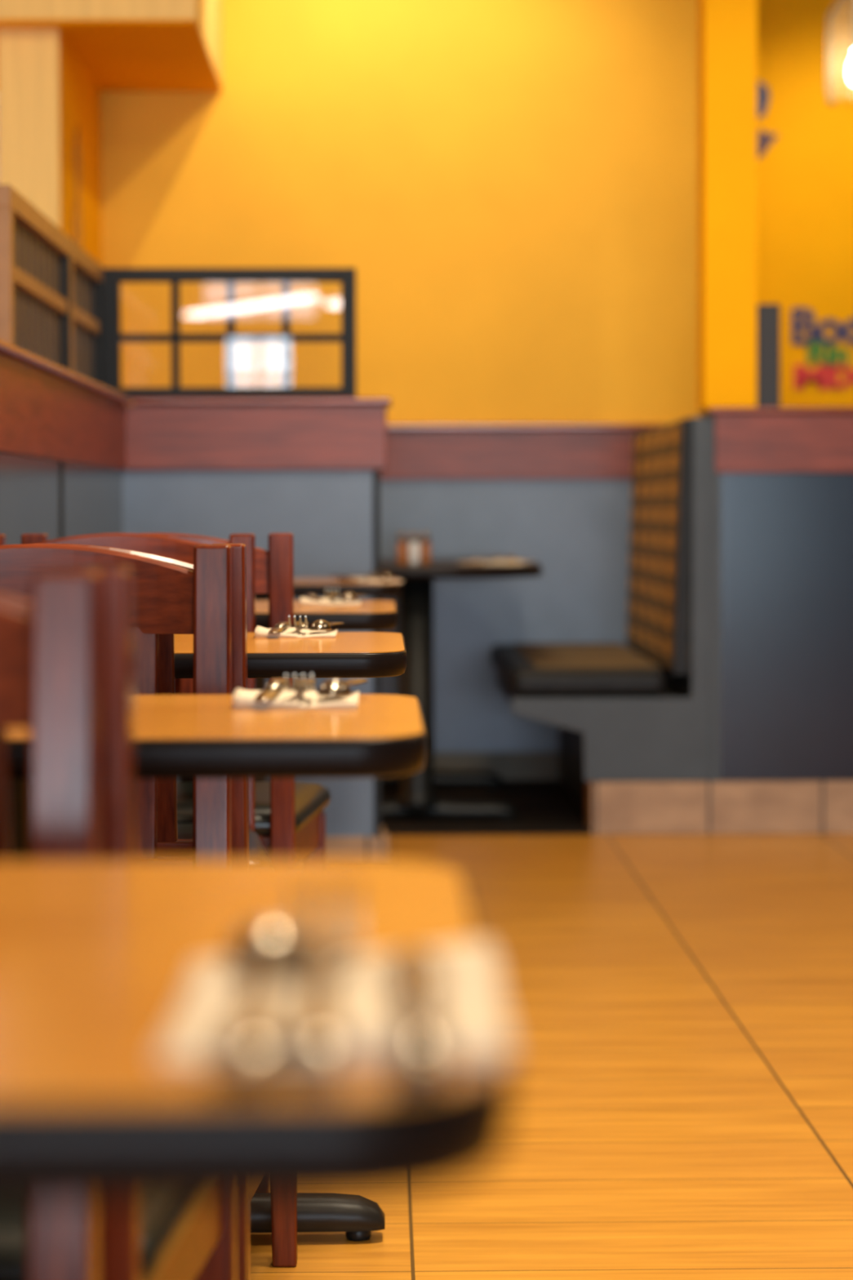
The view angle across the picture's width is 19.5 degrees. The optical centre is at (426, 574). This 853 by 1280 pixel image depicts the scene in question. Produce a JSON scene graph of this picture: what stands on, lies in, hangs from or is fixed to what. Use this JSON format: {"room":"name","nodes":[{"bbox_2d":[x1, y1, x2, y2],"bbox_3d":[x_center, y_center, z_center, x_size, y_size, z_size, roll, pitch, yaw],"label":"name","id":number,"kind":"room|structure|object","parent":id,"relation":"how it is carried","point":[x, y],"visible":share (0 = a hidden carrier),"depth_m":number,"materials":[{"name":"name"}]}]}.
{"room":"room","nodes":[
{"label":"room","id":0,"kind":"room"},
{"bbox_2d":[0,27,61,229],"bbox_3d":[-1.176,-1.050,7.354,0.179,1.141,0.040,0,2,-1],"label":"wall","id":1,"kind":"structure","parent":0,"point":[30,58],"depth_m":7.33,"materials":[{"name":"beige paint"}]},
{"bbox_2d":[0,452,122,544],"bbox_3d":[-0.801,0.344,2.820,0.164,1.035,7.650,0,2,-1],"label":"wall partition","id":2,"kind":"structure","parent":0,"point":[30,486],"depth_m":5.08,"materials":[{"name":"paint"}]},
{"bbox_2d":[60,461,63,537],"bbox_3d":[-0.763,0.231,5.204,0.004,0.935,0.016,0,2,-1],"label":"trim","id":3,"kind":"structure","parent":2,"relation":"attached to","point":[61,462],"depth_m":5.19,"materials":[{"name":"grey paint"}]},
{"bbox_2d":[0,353,126,470],"bbox_3d":[-0.799,-0.259,2.804,0.181,0.170,7.650,0,2,-1],"label":"trim","id":4,"kind":"structure","parent":2,"relation":"on","point":[43,415],"depth_m":5.02,"materials":[{"name":"brown wood"}]},
{"bbox_2d":[0,339,132,404],"bbox_3d":[-0.800,-0.349,2.687,0.224,0.017,7.420,0,2,-1],"label":"trim","id":5,"kind":"structure","parent":2,"relation":"attached to","point":[7,349],"depth_m":4.96,"materials":[{"name":"brown wood"}]},
{"bbox_2d":[0,184,71,371],"bbox_3d":[-0.851,-0.603,5.351,0.048,0.350,0.960,0,2,-1],"label":"lattice screen","id":6,"kind":"object","parent":5,"relation":"on","point":[35,254],"visible":0.73,"depth_m":5.32,"materials":[{"name":"brown wood"}]},
{"bbox_2d":[70,239,102,385],"bbox_3d":[-0.866,-0.624,6.163,0.048,0.350,0.666,0,2,-1],"label":"lattice screen","id":7,"kind":"object","parent":5,"relation":"on","point":[86,273],"visible":0.44,"depth_m":6.25,"materials":[{"name":"brown wood"}]},
{"bbox_2d":[125,404,386,471],"bbox_3d":[-0.448,-0.357,6.535,0.686,0.170,0.230,0,2,-1],"label":"trim","id":8,"kind":"structure","parent":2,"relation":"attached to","point":[249,437],"depth_m":6.42,"materials":[{"name":"brown wood"}]},
{"bbox_2d":[132,397,391,408],"bbox_3d":[-0.429,-0.451,6.534,0.670,0.017,0.260,0,2,-1],"label":"trim","id":9,"kind":"structure","parent":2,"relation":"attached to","point":[135,401],"depth_m":6.41,"materials":[{"name":"brown wood"}]},
{"bbox_2d":[102,267,356,399],"bbox_3d":[-0.521,-0.631,6.527,0.673,0.345,0.040,0,2,-1],"label":"window frame","id":10,"kind":"structure","parent":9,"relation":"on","point":[112,277],"depth_m":6.51,"materials":[{"name":"grey paint"}]},
{"bbox_2d":[59,31,102,265],"bbox_3d":[-1.179,-0.454,7.930,0.166,2.363,1.080,0,2,-1],"label":"wall column","id":11,"kind":"structure","parent":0,"point":[80,96],"depth_m":7.92,"materials":[{"name":"orange paint"}]},
{"bbox_2d":[72,124,82,247],"bbox_3d":[-1.093,-1.188,7.762,0.004,0.440,0.220,0,2,-1],"label":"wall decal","id":12,"kind":"object","parent":11,"relation":"attached to","point":[77,220],"visible":0.79,"depth_m":7.76,"materials":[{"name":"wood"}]},
{"bbox_2d":[0,19,221,92],"bbox_3d":[-1.966,-1.627,7.816,2.555,0.008,1.205,0,2,-1],"label":"ceiling","id":13,"kind":"structure","parent":0,"point":[117,55],"depth_m":7.71,"materials":[{"name":"orange paint"}]},
{"bbox_2d":[0,0,222,89],"bbox_3d":[-1.969,-2.009,7.804,2.570,0.757,1.220,0,2,-1],"label":"wall","id":14,"kind":"structure","parent":0,"point":[206,14],"depth_m":7.22,"materials":[{"name":"beige paint"}]},
{"bbox_2d":[100,0,702,424],"bbox_3d":[-1.165,-0.848,8.535,4.400,3.120,0.150,0,2,-1],"label":"wall","id":15,"kind":"structure","parent":0,"point":[509,188],"depth_m":8.47,"materials":[{"name":"yellow paint"}]},
{"bbox_2d":[433,751,561,780],"bbox_3d":[-0.032,0.661,8.506,2.144,0.100,0.030,0,2,-1],"label":"baseboard","id":16,"kind":"structure","parent":15,"relation":"attached to","point":[510,766],"depth_m":8.50,"materials":[{"name":"black"}]},
{"bbox_2d":[379,479,640,751],"bbox_3d":[-0.033,0.143,8.498,2.144,0.935,0.020,0,2,-1],"label":"panel","id":17,"kind":"object","parent":15,"relation":"attached to","point":[579,531],"visible":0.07,"depth_m":8.49,"materials":[{"name":"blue paint"}]},
{"bbox_2d":[379,429,648,479],"bbox_3d":[-0.034,-0.409,8.476,2.144,0.170,0.035,0,2,-1],"label":"trim","id":18,"kind":"structure","parent":15,"relation":"attached to","point":[411,454],"depth_m":8.46,"materials":[{"name":"brown wood"}]},
{"bbox_2d":[386,423,667,429],"bbox_3d":[-0.034,-0.502,8.461,2.144,0.017,0.060,0,2,-1],"label":"trim","id":19,"kind":"structure","parent":15,"relation":"attached to","point":[513,426],"depth_m":8.44,"materials":[{"name":"brown wood"}]},
{"bbox_2d":[250,779,852,1279],"bbox_3d":[0.595,0.970,0.387,7.600,0.104,19.100,0,2,-1],"label":"floor","id":20,"kind":"structure","parent":0,"point":[678,1008],"depth_m":4.18,"materials":[{"name":"brown wood"}]},
{"bbox_2d":[0,570,101,1279],"bbox_3d":[-0.393,0.452,1.243,0.506,0.898,0.499,0,2,-1],"label":"dining chair","id":21,"kind":"object","parent":20,"relation":"on","point":[51,657],"visible":0.52,"depth_m":1.43,"materials":[{"name":"brown wood"}]},
{"bbox_2d":[0,568,236,1279],"bbox_3d":[-0.390,0.439,1.746,0.506,0.898,0.499,0,2,-1],"label":"dining chair","id":22,"kind":"object","parent":20,"relation":"on","point":[139,1240],"visible":0.21,"depth_m":1.54,"materials":[{"name":"brown wood"}]},
{"bbox_2d":[0,543,248,1279],"bbox_3d":[-0.400,0.424,2.328,0.506,0.898,0.499,0,2,-1],"label":"dining chair","id":23,"kind":"object","parent":20,"relation":"on","point":[168,598],"visible":0.24,"depth_m":2.52,"materials":[{"name":"brown wood"}]},
{"bbox_2d":[0,533,269,859],"bbox_3d":[-0.457,0.394,3.492,0.506,0.898,0.499,0,2,-1],"label":"dining chair","id":24,"kind":"object","parent":20,"relation":"on","point":[176,548],"visible":0.1,"depth_m":3.70,"materials":[{"name":"brown wood"}]},
{"bbox_2d":[44,543,297,1279],"bbox_3d":[-0.399,0.411,2.841,0.506,0.898,0.499,0,2,-1],"label":"dining chair","id":25,"kind":"object","parent":20,"relation":"on","point":[283,1213],"visible":0.1,"depth_m":2.62,"materials":[{"name":"brown wood"}]},
{"bbox_2d":[20,533,330,859],"bbox_3d":[-0.411,0.380,3.996,0.506,0.898,0.499,0,2,-1],"label":"dining chair","id":26,"kind":"object","parent":20,"relation":"on","point":[291,818],"visible":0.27,"depth_m":3.79,"materials":[{"name":"brown wood"}]},
{"bbox_2d":[7,693,426,861],"bbox_3d":[-0.347,0.498,2.045,0.691,0.765,0.435,0,2,-1],"label":"dining table","id":27,"kind":"object","parent":20,"relation":"on","point":[177,736],"visible":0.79,"depth_m":1.84,"materials":[{"name":"laminate"}]},
{"bbox_2d":[232,686,359,709],"bbox_3d":[-0.112,0.105,2.164,0.105,0.013,0.150,0,2,-1],"label":"napkin","id":28,"kind":"object","parent":27,"relation":"on","point":[242,699],"visible":0.81,"depth_m":2.10,"materials":[{"name":"beige paper"}]},
{"bbox_2d":[253,678,289,702],"bbox_3d":[-0.136,0.101,2.170,0.019,0.006,0.198,0,2,1],"label":"knife","id":29,"kind":"object","parent":28,"relation":"on","point":[271,691],"visible":0.97,"depth_m":2.15,"materials":[{"name":"silver metal"}]},
{"bbox_2d":[284,673,316,691],"bbox_3d":[-0.110,0.091,2.189,0.025,0.020,0.199,0,2,-1],"label":"fork","id":30,"kind":"object","parent":28,"relation":"on","point":[299,685],"visible":1,"depth_m":2.11,"materials":[{"name":"silver metal"}]},
{"bbox_2d":[316,679,368,697],"bbox_3d":[-0.072,0.095,2.195,0.029,0.014,0.187,0,2,6],"label":"spoon","id":31,"kind":"object","parent":28,"relation":"on","point":[331,687],"visible":1,"depth_m":2.11,"materials":[{"name":"silver metal"}]},
{"bbox_2d":[316,679,351,697],"bbox_3d":[-0.079,0.097,2.126,0.029,0.014,0.048,0,2,6],"label":"bowl","id":32,"kind":"object","parent":31,"relation":"on","point":[331,687],"depth_m":2.11,"materials":[{"name":"silver metal"}]},
{"bbox_2d":[122,470,373,836],"bbox_3d":[-0.458,0.205,6.550,0.664,0.955,0.200,0,2,-1],"label":"wall pier","id":33,"kind":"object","parent":20,"relation":"on","point":[328,514],"visible":0.36,"depth_m":6.44,"materials":[{"name":"blue paint"}]},
{"bbox_2d":[325,826,384,859],"bbox_3d":[-0.450,0.722,6.563,0.678,0.080,0.222,0,2,-1],"label":"baseboard","id":34,"kind":"object","parent":33,"relation":"attached to","point":[336,847],"visible":0.22,"depth_m":6.46,"materials":[{"name":"beige tile"}]},
{"bbox_2d":[381,832,389,860],"bbox_3d":[-0.107,0.720,6.465,0.020,0.088,0.050,0,2,-1],"label":"trim","id":35,"kind":"structure","parent":34,"relation":"attached to","point":[384,837],"depth_m":6.44,"materials":[{"name":"beige tile"}]},
{"bbox_2d":[373,470,380,836],"bbox_3d":[-0.131,0.204,6.556,0.018,0.955,0.212,0,2,-1],"label":"trim","id":36,"kind":"structure","parent":33,"relation":"attached to","point":[376,540],"depth_m":6.45,"materials":[{"name":"grey paint"}]},
{"bbox_2d":[0,859,511,1202],"bbox_3d":[-0.324,0.526,0.953,0.695,0.765,0.490,0,2,-1],"label":"dining table","id":37,"kind":"object","parent":20,"relation":"on","point":[96,957],"visible":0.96,"depth_m":0.74,"materials":[{"name":"laminate"}]},
{"bbox_2d":[155,940,512,1064],"bbox_3d":[-0.029,0.140,0.827,0.108,0.013,0.150,0,2,-1],"label":"napkin","id":38,"kind":"object","parent":37,"relation":"on","point":[472,1006],"visible":0.71,"depth_m":0.81,"materials":[{"name":"beige paper"}]},
{"bbox_2d":[208,918,308,1058],"bbox_3d":[-0.055,0.131,0.808,0.029,0.014,0.187,0,2,-1],"label":"spoon","id":39,"kind":"object","parent":38,"relation":"on","point":[261,947],"visible":0.99,"depth_m":0.80,"materials":[{"name":"silver metal"}]},
{"bbox_2d":[226,918,308,970],"bbox_3d":[-0.056,0.129,0.878,0.029,0.014,0.048,0,2,-1],"label":"bowl","id":40,"kind":"object","parent":39,"relation":"on","point":[283,940],"depth_m":0.86,"materials":[{"name":"silver metal"}]},
{"bbox_2d":[278,882,359,1053],"bbox_3d":[-0.035,0.127,0.821,0.025,0.020,0.199,0,2,-1],"label":"fork","id":41,"kind":"object","parent":38,"relation":"on","point":[316,1027],"visible":0.98,"depth_m":0.81,"materials":[{"name":"silver metal"}]},
{"bbox_2d":[387,948,454,1072],"bbox_3d":[-0.003,0.137,0.801,0.019,0.006,0.198,0,2,-1],"label":"knife","id":42,"kind":"object","parent":38,"relation":"on","point":[415,975],"visible":1,"depth_m":0.76,"materials":[{"name":"silver metal"}]},
{"bbox_2d":[179,600,397,781],"bbox_3d":[-0.394,0.438,4.321,0.685,0.765,0.530,0,2,-1],"label":"dining table","id":43,"kind":"object","parent":20,"relation":"on","point":[371,615],"visible":0.18,"depth_m":4.06,"materials":[{"name":"laminate"}]},
{"bbox_2d":[300,596,360,605],"bbox_3d":[-0.170,0.046,4.413,0.105,0.013,0.165,0,2,-1],"label":"napkin","id":44,"kind":"object","parent":43,"relation":"on","point":[304,601],"visible":0.93,"depth_m":4.33,"materials":[{"name":"beige paper"}]},
{"bbox_2d":[304,594,321,601],"bbox_3d":[-0.202,0.042,4.431,0.019,0.006,0.198,0,2,-7],"label":"knife","id":45,"kind":"object","parent":44,"relation":"on","point":[312,597],"visible":1,"depth_m":4.42,"materials":[{"name":"silver metal"}]},
{"bbox_2d":[324,588,339,598],"bbox_3d":[-0.167,0.033,4.431,0.025,0.020,0.199,0,2,-1],"label":"fork","id":46,"kind":"object","parent":44,"relation":"on","point":[333,595],"visible":1,"depth_m":4.35,"materials":[{"name":"silver metal"}]},
{"bbox_2d":[340,591,364,599],"bbox_3d":[-0.130,0.036,4.437,0.029,0.014,0.187,0,2,6],"label":"spoon","id":47,"kind":"object","parent":44,"relation":"on","point":[348,595],"visible":1,"depth_m":4.35,"materials":[{"name":"silver metal"}]},
{"bbox_2d":[340,591,356,599],"bbox_3d":[-0.137,0.038,4.368,0.029,0.014,0.048,0,2,6],"label":"bowl","id":48,"kind":"object","parent":47,"relation":"on","point":[348,595],"depth_m":4.35,"materials":[{"name":"silver metal"}]},
{"bbox_2d":[173,631,407,1241],"bbox_3d":[-0.370,0.469,3.159,0.688,0.765,0.485,0,2,-1],"label":"dining table","id":49,"kind":"object","parent":20,"relation":"on","point":[350,654],"visible":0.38,"depth_m":3.03,"materials":[{"name":"laminate"}]},
{"bbox_2d":[254,625,337,638],"bbox_3d":[-0.173,0.075,3.318,0.105,0.013,0.165,0,2,-1],"label":"napkin","id":50,"kind":"object","parent":49,"relation":"on","point":[260,632],"visible":0.86,"depth_m":3.24,"materials":[{"name":"beige paper"}]},
{"bbox_2d":[268,621,291,633],"bbox_3d":[-0.197,0.071,3.317,0.019,0.006,0.198,0,2,1],"label":"knife","id":51,"kind":"object","parent":50,"relation":"on","point":[279,627],"visible":0.95,"depth_m":3.30,"materials":[{"name":"silver metal"}]},
{"bbox_2d":[288,615,309,627],"bbox_3d":[-0.170,0.061,3.336,0.025,0.020,0.199,0,2,-1],"label":"fork","id":52,"kind":"object","parent":50,"relation":"on","point":[300,624],"visible":1,"depth_m":3.26,"materials":[{"name":"silver metal"}]},
{"bbox_2d":[309,619,343,631],"bbox_3d":[-0.133,0.065,3.342,0.029,0.014,0.187,0,2,6],"label":"spoon","id":53,"kind":"object","parent":50,"relation":"on","point":[319,624],"visible":1,"depth_m":3.26,"materials":[{"name":"silver metal"}]},
{"bbox_2d":[309,619,331,631],"bbox_3d":[-0.140,0.067,3.273,0.029,0.014,0.048,0,2,6],"label":"bowl","id":54,"kind":"object","parent":53,"relation":"on","point":[319,624],"depth_m":3.26,"materials":[{"name":"silver metal"}]},
{"bbox_2d":[255,577,401,780],"bbox_3d":[-0.413,0.399,5.846,0.705,0.765,0.480,0,2,-1],"label":"dining table","id":55,"kind":"object","parent":20,"relation":"on","point":[302,586],"visible":0.19,"depth_m":5.60,"materials":[{"name":"laminate"}]},
{"bbox_2d":[338,576,403,582],"bbox_3d":[-0.129,0.011,5.743,0.105,0.013,0.165,-1,2,-18],"label":"napkin","id":56,"kind":"object","parent":55,"relation":"on","point":[354,580],"visible":0.99,"depth_m":5.68,"materials":[{"name":"beige paper"}]},
{"bbox_2d":[330,574,367,579],"bbox_3d":[-0.177,0.008,5.737,0.019,0.006,0.198,-1,2,-24],"label":"knife","id":57,"kind":"object","parent":56,"relation":"on","point":[334,575],"visible":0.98,"depth_m":5.77,"materials":[{"name":"silver metal"}]},
{"bbox_2d":[349,569,382,577],"bbox_3d":[-0.143,-0.002,5.758,0.025,0.020,0.199,-1,2,-18],"label":"fork","id":58,"kind":"object","parent":56,"relation":"on","point":[371,575],"visible":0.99,"depth_m":5.69,"materials":[{"name":"silver metal"}]},
{"bbox_2d":[378,572,391,578],"bbox_3d":[-0.108,0.002,5.766,0.029,0.014,0.187,0,2,-11],"label":"spoon","id":59,"kind":"object","parent":56,"relation":"on","point":[384,575],"visible":0.94,"depth_m":5.68,"materials":[{"name":"silver metal"}]},
{"bbox_2d":[380,558,542,822],"bbox_3d":[-0.037,0.344,7.832,0.763,0.761,1.240,0,2,-1],"label":"table","id":60,"kind":"object","parent":20,"relation":"on","point":[417,797],"visible":0.55,"depth_m":7.33,"materials":[{"name":"metal"}]},
{"bbox_2d":[397,532,408,564],"bbox_3d":[-0.073,-0.079,7.620,0.033,0.096,0.033,0,2,-1],"label":"shaker","id":61,"kind":"object","parent":60,"relation":"on","point":[402,549],"visible":1,"depth_m":7.61,"materials":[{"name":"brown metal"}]},
{"bbox_2d":[397,542,408,564],"bbox_3d":[-0.073,-0.066,7.621,0.033,0.070,0.033,0,2,-1],"label":"jar","id":62,"kind":"object","parent":61,"relation":"on","point":[402,549],"depth_m":7.61,"materials":[{"name":"orange glass"}]},
{"bbox_2d":[408,533,419,564],"bbox_3d":[-0.037,-0.079,7.601,0.033,0.096,0.033,0,2,-1],"label":"shaker","id":63,"kind":"object","parent":60,"relation":"on","point":[414,550],"visible":1,"depth_m":7.59,"materials":[{"name":"silver metal"}]},
{"bbox_2d":[420,532,431,564],"bbox_3d":[-0.003,-0.080,7.622,0.033,0.096,0.033,0,2,-1],"label":"shaker","id":64,"kind":"object","parent":60,"relation":"on","point":[425,553],"visible":1,"depth_m":7.61,"materials":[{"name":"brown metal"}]},
{"bbox_2d":[420,542,431,564],"bbox_3d":[-0.003,-0.067,7.622,0.033,0.070,0.033,0,2,-1],"label":"jar","id":65,"kind":"object","parent":64,"relation":"on","point":[425,553],"depth_m":7.61,"materials":[{"name":"orange glass"}]},
{"bbox_2d":[457,560,524,564],"bbox_3d":[0.196,-0.037,7.557,0.130,0.013,0.200,-1,2,-24],"label":"napkin","id":66,"kind":"object","parent":60,"relation":"on","point":[474,562],"visible":1,"depth_m":7.48,"materials":[{"name":"beige paper"}]},
{"bbox_2d":[462,555,502,560],"bbox_3d":[0.170,-0.050,7.555,0.025,0.020,0.199,-1,2,-30],"label":"fork","id":67,"kind":"object","parent":66,"relation":"on","point":[494,558],"visible":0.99,"depth_m":7.49,"materials":[{"name":"silver metal"}]},
{"bbox_2d":[492,559,534,563],"bbox_3d":[0.272,-0.042,7.758,0.110,0.013,0.170,0,2,10],"label":"napkin","id":68,"kind":"object","parent":60,"relation":"on","point":[499,560],"visible":0.69,"depth_m":7.69,"materials":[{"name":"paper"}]},
{"bbox_2d":[506,555,515,559],"bbox_3d":[0.268,-0.052,7.789,0.029,0.014,0.187,0,2,5],"label":"spoon","id":69,"kind":"object","parent":68,"relation":"on","point":[509,557],"visible":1,"depth_m":7.70,"materials":[{"name":"silver metal"}]},
{"bbox_2d":[490,417,711,813],"bbox_3d":[0.517,0.121,7.787,0.574,1.175,1.400,0,2,-1],"label":"bench","id":70,"kind":"object","parent":20,"relation":"on","point":[620,713],"visible":0.99,"depth_m":7.10,"materials":[{"name":"grey laminate"}]},
{"bbox_2d":[490,644,666,696],"bbox_3d":[0.454,0.295,7.789,0.445,0.077,1.373,0,2,-1],"label":"seat cushion","id":71,"kind":"object","parent":70,"relation":"on","point":[525,669],"depth_m":7.14,"materials":[{"name":"leather"}]},
{"bbox_2d":[697,0,757,409],"bbox_3d":[0.867,-1.428,7.153,0.150,1.898,0.160,0,2,-1],"label":"wall","id":72,"kind":"structure","parent":0,"point":[727,29],"depth_m":7.08,"materials":[{"name":"orange paint"}]},
{"bbox_2d":[702,413,720,781],"bbox_3d":[0.826,0.060,7.187,0.026,1.063,0.208,0,2,-1],"label":"trim","id":73,"kind":"structure","parent":72,"relation":"attached to","point":[715,477],"depth_m":7.08,"materials":[{"name":"grey laminate"}]},
{"bbox_2d":[697,406,852,416],"bbox_3d":[2.482,-0.475,7.209,3.360,0.017,0.260,0,2,-1],"label":"trim","id":74,"kind":"structure","parent":72,"relation":"attached to","point":[720,409],"depth_m":7.05,"materials":[{"name":"brown wood"}]},
{"bbox_2d":[756,303,780,406],"bbox_3d":[0.980,-0.626,7.146,0.066,0.296,0.100,0,2,-1],"label":"post","id":75,"kind":"object","parent":74,"relation":"on","point":[768,315],"visible":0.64,"depth_m":7.10,"materials":[{"name":"black paint"}]},
{"bbox_2d":[720,472,852,781],"bbox_3d":[2.501,0.145,7.225,3.325,0.883,0.200,0,2,-1],"label":"wall","id":76,"kind":"structure","parent":0,"point":[787,538],"depth_m":7.10,"materials":[{"name":"paint"}]},
{"bbox_2d":[585,780,852,835],"bbox_3d":[2.317,0.663,7.229,3.695,0.152,0.212,0,2,-1],"label":"baseboard","id":77,"kind":"structure","parent":76,"relation":"attached to","point":[800,806],"depth_m":7.09,"materials":[{"name":"beige tile"}]},
{"bbox_2d":[715,413,852,472],"bbox_3d":[2.491,-0.381,7.211,3.342,0.170,0.228,0,2,-1],"label":"trim","id":78,"kind":"structure","parent":76,"relation":"on","point":[745,442],"depth_m":7.07,"materials":[{"name":"brown wood"}]},
{"bbox_2d":[756,0,852,406],"bbox_3d":[2.566,-0.883,9.581,3.300,3.120,0.100,0,2,-1],"label":"wall","id":79,"kind":"structure","parent":0,"point":[805,176],"depth_m":9.49,"materials":[{"name":"orange paint"}]},
{"bbox_2d":[757,80,769,118],"bbox_3d":[1.254,-1.817,9.477,0.118,0.161,0.008,0,2,-1],"label":"wall decal","id":80,"kind":"object","parent":79,"relation":"attached to","point":[763,95],"visible":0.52,"depth_m":9.47},
{"bbox_2d":[757,128,778,158],"bbox_3d":[1.272,-1.640,9.482,0.153,0.131,0.008,0,2,-1],"label":"wall decal","id":81,"kind":"object","parent":79,"relation":"attached to","point":[765,140],"visible":0.55,"depth_m":9.48},
{"bbox_2d":[791,307,852,388],"bbox_3d":[1.587,-0.866,9.507,0.373,0.309,0.008,0,2,-1],"label":"wall decal","id":82,"kind":"object","parent":79,"relation":"attached to","point":[828,378],"depth_m":9.50},
{"bbox_3d":[0.589,-2.247,0.303,7.600,0.100,19.100,0,2,-1],"label":"ceiling","id":83,"kind":"structure","parent":0,"visible":0},
{"bbox_2d":[826,0,852,106],"bbox_3d":[1.388,-1.960,7.979,0.200,0.880,0.200,0,2,-1],"label":"pendant lamp","id":84,"kind":"object","parent":83,"relation":"hanging from","point":[828,49],"visible":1,"depth_m":8.03,"materials":[{"name":"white glass"}]},
{"bbox_2d":[848,0,852,49],"bbox_3d":[1.389,-1.794,7.984,0.060,0.210,0.060,0,2,-1],"label":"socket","id":85,"kind":"object","parent":84,"relation":"attached to","point":[851,2],"depth_m":7.98,"materials":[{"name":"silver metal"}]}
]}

